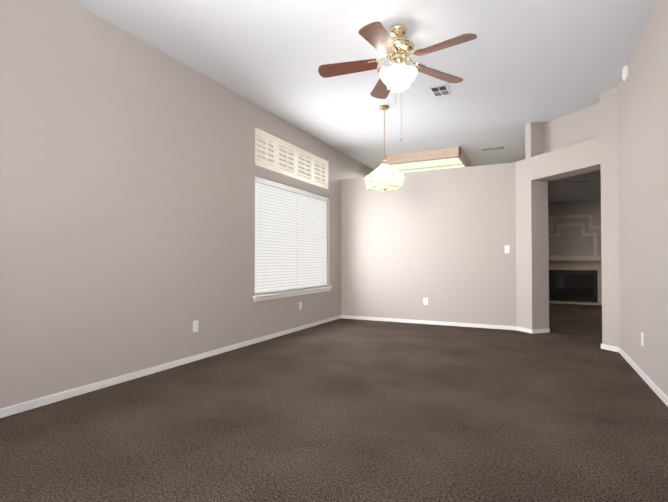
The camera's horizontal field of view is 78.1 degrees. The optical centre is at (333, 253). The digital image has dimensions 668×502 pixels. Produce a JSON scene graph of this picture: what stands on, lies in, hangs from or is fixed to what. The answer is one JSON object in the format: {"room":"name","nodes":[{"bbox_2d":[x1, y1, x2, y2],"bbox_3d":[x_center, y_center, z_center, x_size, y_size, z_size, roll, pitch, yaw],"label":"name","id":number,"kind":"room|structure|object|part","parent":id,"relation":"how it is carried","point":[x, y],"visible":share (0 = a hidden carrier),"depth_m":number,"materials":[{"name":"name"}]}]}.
{"room":"empty living room","nodes":[
{"label":"empty living room","id":0,"kind":"room"},
{"bbox_2d":[0,0,373,408],"bbox_3d":[-0.674,-0.367,5.799,0.150,2.930,13.350,0,-1,26],"label":"wall","id":1,"kind":"structure","parent":0,"point":[130,170],"depth_m":3.41,"materials":[{"name":"grey paint"}]},
{"bbox_2d":[193,320,197,331],"bbox_3d":[-1.391,0.727,4.145,0.010,0.115,0.070,0,-1,26],"label":"outlet","id":2,"kind":"object","parent":1,"relation":"attached to","point":[195,326],"visible":1,"depth_m":4.14,"materials":[{"name":"white plastic"}]},
{"bbox_2d":[257,135,273,165],"bbox_3d":[-0.907,-1.356,5.422,0.020,0.325,0.358,0,-1,26],"label":"glass light","id":3,"kind":"object","parent":1,"relation":"attached to","point":[263,152],"depth_m":5.39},
{"bbox_2d":[279,145,292,172],"bbox_3d":[-0.689,-1.349,5.864,0.020,0.325,0.339,0,-1,26],"label":"glass light","id":4,"kind":"object","parent":1,"relation":"attached to","point":[280,149],"depth_m":5.84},
{"bbox_2d":[255,127,327,188],"bbox_3d":[-0.551,-1.319,5.971,0.044,0.480,2.020,0,-1,26],"label":"window shutters","id":5,"kind":"object","parent":1,"relation":"attached to","point":[277,143],"visible":0.98,"depth_m":5.80,"materials":[{"name":"beige wood"}]},
{"bbox_2d":[255,176,328,294],"bbox_3d":[-0.587,-0.216,5.971,0.123,1.475,2.020,0,-1,26],"label":"window blinds","id":6,"kind":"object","parent":1,"relation":"in","point":[289,220],"depth_m":5.79,"materials":[{"name":"white plastic"}]},
{"bbox_3d":[-0.560,-0.218,5.958,0.063,1.469,2.008,0,-1,26],"label":"window blind rails","id":7,"kind":"part","parent":6,"relation":"part of","materials":[{"name":"white plastic"}]},
{"bbox_2d":[296,242,296,287],"bbox_3d":[-0.540,-0.197,5.947,0.003,1.375,0.003,0,-1,26],"label":"blind cord","id":8,"kind":"object","parent":6,"relation":"attached to","point":[296,242],"depth_m":5.94,"materials":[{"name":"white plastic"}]},
{"bbox_2d":[253,286,331,301],"bbox_3d":[-0.541,0.558,5.936,0.115,0.075,2.100,0,-1,26],"label":"window sill","id":9,"kind":"structure","parent":1,"relation":"attached to","point":[266,296],"depth_m":5.68,"materials":[{"name":"white wood"}]},
{"bbox_2d":[298,153,309,178],"bbox_3d":[-0.467,-1.341,6.316,0.020,0.323,0.333,0,-1,26],"label":"glass light","id":10,"kind":"object","parent":1,"relation":"attached to","point":[298,153],"depth_m":6.29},
{"bbox_2d":[314,160,323,183],"bbox_3d":[-0.253,-1.335,6.750,0.020,0.325,0.311,0,-1,26],"label":"glass light","id":11,"kind":"object","parent":1,"relation":"attached to","point":[314,160],"depth_m":6.73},
{"bbox_2d":[0,315,667,417],"bbox_3d":[2.982,1.042,3.976,8.000,0.055,13.050,0,-1,26],"label":"baseboard","id":12,"kind":"structure","parent":1,"relation":"attached to","point":[67,394],"depth_m":3.96,"materials":[{"name":"white wood"}]},
{"bbox_2d":[0,303,667,501],"bbox_3d":[2.982,1.119,3.975,8.300,0.100,13.350,0,-1,26],"label":"floor","id":13,"kind":"structure","parent":0,"point":[566,408],"depth_m":2.50,"materials":[{"name":"carpet"}]},
{"bbox_2d":[548,214,601,304],"bbox_3d":[5.610,0.110,9.737,1.960,2.102,0.420,0,-1,26],"label":"fireplace","id":14,"kind":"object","parent":13,"relation":"on","point":[575,279],"depth_m":9.80,"materials":[{"name":"tile"}]},
{"bbox_3d":[5.692,-0.452,9.914,1.405,0.972,0.045,0,-1,26],"label":"mould","id":15,"kind":"part","parent":14,"relation":"part of","materials":[{"name":"grey paint"}]},
{"bbox_2d":[70,0,656,169],"bbox_3d":[2.982,-1.921,4.024,8.300,0.120,13.350,0,-1,26],"label":"ceiling","id":16,"kind":"structure","parent":0,"point":[516,66],"depth_m":3.92,"materials":[{"name":"white paint"}]},
{"bbox_2d":[364,105,405,192],"bbox_3d":[0.629,-1.302,5.145,0.537,1.081,0.484,0,-1,26],"label":"pendant chandelier","id":17,"kind":"object","parent":16,"relation":"hanging from","point":[384,172],"visible":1,"depth_m":5.06,"materials":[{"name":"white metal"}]},
{"bbox_3d":[0.629,-1.032,5.140,0.529,0.150,0.476,0,-1,26],"label":"glass","id":18,"kind":"part","parent":17,"relation":"part of","materials":[{"name":"white glass"}]},
{"bbox_3d":[0.629,-1.500,5.148,0.124,0.685,0.124,0,-1,26],"label":"chain","id":19,"kind":"part","parent":17,"relation":"part of","materials":[{"name":"gold metal"}]},
{"bbox_3d":[0.629,-0.881,5.138,0.529,0.152,0.476,0,-1,26],"label":"glass","id":20,"kind":"part","parent":17,"relation":"part of","materials":[{"name":"white glass"}]},
{"bbox_2d":[318,21,476,140],"bbox_3d":[0.507,-1.398,3.366,1.293,0.946,1.246,0,-1,26],"label":"ceiling fan","id":21,"kind":"object","parent":16,"relation":"hanging from","point":[397,49],"visible":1,"depth_m":3.37,"materials":[{"name":"brown wood"}]},
{"bbox_2d":[385,147,470,172],"bbox_3d":[1.802,-1.717,7.806,1.340,0.165,1.200,0,-1,26],"label":"ceiling light","id":22,"kind":"object","parent":16,"relation":"attached to","point":[447,158],"visible":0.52,"depth_m":7.43,"materials":[{"name":"brown wood"}]},
{"bbox_2d":[390,158,464,172],"bbox_3d":[1.802,-1.651,7.805,1.290,0.007,1.150,0,-1,26],"label":"diffuser","id":23,"kind":"object","parent":22,"relation":"attached to","point":[413,164],"depth_m":7.60,"materials":[{"name":"white plastic"}]},
{"bbox_2d":[429,84,451,97],"bbox_3d":[1.204,-1.846,4.669,0.200,0.008,0.300,0,-1,26],"label":"ceiling vent","id":24,"kind":"object","parent":16,"relation":"in","point":[440,90],"visible":1,"depth_m":4.66,"materials":[{"name":"white metal"}]},
{"bbox_2d":[480,146,505,151],"bbox_3d":[2.732,-1.808,7.071,0.400,0.008,0.200,0,-1,26],"label":"ceiling vent","id":25,"kind":"object","parent":16,"relation":"in","point":[493,148],"visible":0.98,"depth_m":7.05,"materials":[{"name":"white metal"}]},
{"bbox_2d":[341,162,516,325],"bbox_3d":[1.427,-0.108,6.644,2.870,2.440,0.130,0,-1,26],"label":"wall","id":26,"kind":"structure","parent":0,"point":[440,239],"depth_m":6.50,"materials":[{"name":"grey paint"}]},
{"bbox_2d":[423,298,427,304],"bbox_3d":[1.454,0.750,6.539,0.070,0.115,0.010,0,-1,26],"label":"outlet","id":27,"kind":"object","parent":26,"relation":"attached to","point":[425,301],"visible":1,"depth_m":6.54,"materials":[{"name":"white plastic"}]},
{"bbox_2d":[505,245,509,252],"bbox_3d":[2.528,-0.068,6.016,0.070,0.115,0.023,0,-1,26],"label":"light switch","id":28,"kind":"object","parent":26,"relation":"attached to","point":[507,248],"visible":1,"depth_m":6.02,"materials":[{"name":"white plastic"}]},
{"bbox_2d":[515,87,619,346],"bbox_3d":[3.072,-0.376,5.239,0.340,2.930,1.717,0,-1,-19],"label":"wall","id":29,"kind":"structure","parent":0,"point":[582,141],"depth_m":5.41,"materials":[{"name":"grey paint"}]},
{"bbox_2d":[548,200,600,254],"bbox_3d":[5.897,-0.301,9.920,8.300,2.930,0.150,0,-1,26],"label":"wall","id":30,"kind":"structure","parent":0,"point":[570,241],"depth_m":9.89,"materials":[{"name":"grey paint"}]},
{"bbox_2d":[548,170,600,201],"bbox_3d":[6.060,-1.379,6.624,4.780,0.100,5.650,0,-1,26],"label":"ceiling","id":31,"kind":"structure","parent":0,"point":[559,190],"depth_m":8.20,"materials":[{"name":"white paint"}]},
{"bbox_2d":[564,180,589,183],"bbox_3d":[4.403,-1.311,7.467,0.400,0.008,0.200,0,-1,26],"label":"ceiling vent","id":32,"kind":"object","parent":31,"relation":"in","point":[577,181],"visible":1,"depth_m":7.44,"materials":[{"name":"white metal"}]},
{"bbox_2d":[617,0,667,396],"bbox_3d":[1.629,-0.438,1.344,0.120,2.930,7.090,0,-1,26],"label":"wall","id":33,"kind":"structure","parent":0,"point":[642,100],"depth_m":3.39,"materials":[{"name":"grey paint"}]},
{"bbox_2d":[622,65,627,80],"bbox_3d":[2.872,-1.785,4.070,0.040,0.144,0.144,0,-1,26],"label":"smoke detector","id":34,"kind":"object","parent":33,"relation":"attached to","point":[625,73],"visible":1,"depth_m":4.03,"materials":[{"name":"white plastic"}]},
{"bbox_2d":[641,332,643,346],"bbox_3d":[2.647,0.732,3.539,0.010,0.115,0.070,0,-1,26],"label":"outlet","id":35,"kind":"object","parent":33,"relation":"attached to","point":[642,339],"visible":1,"depth_m":3.52,"materials":[{"name":"white plastic"}]}
]}

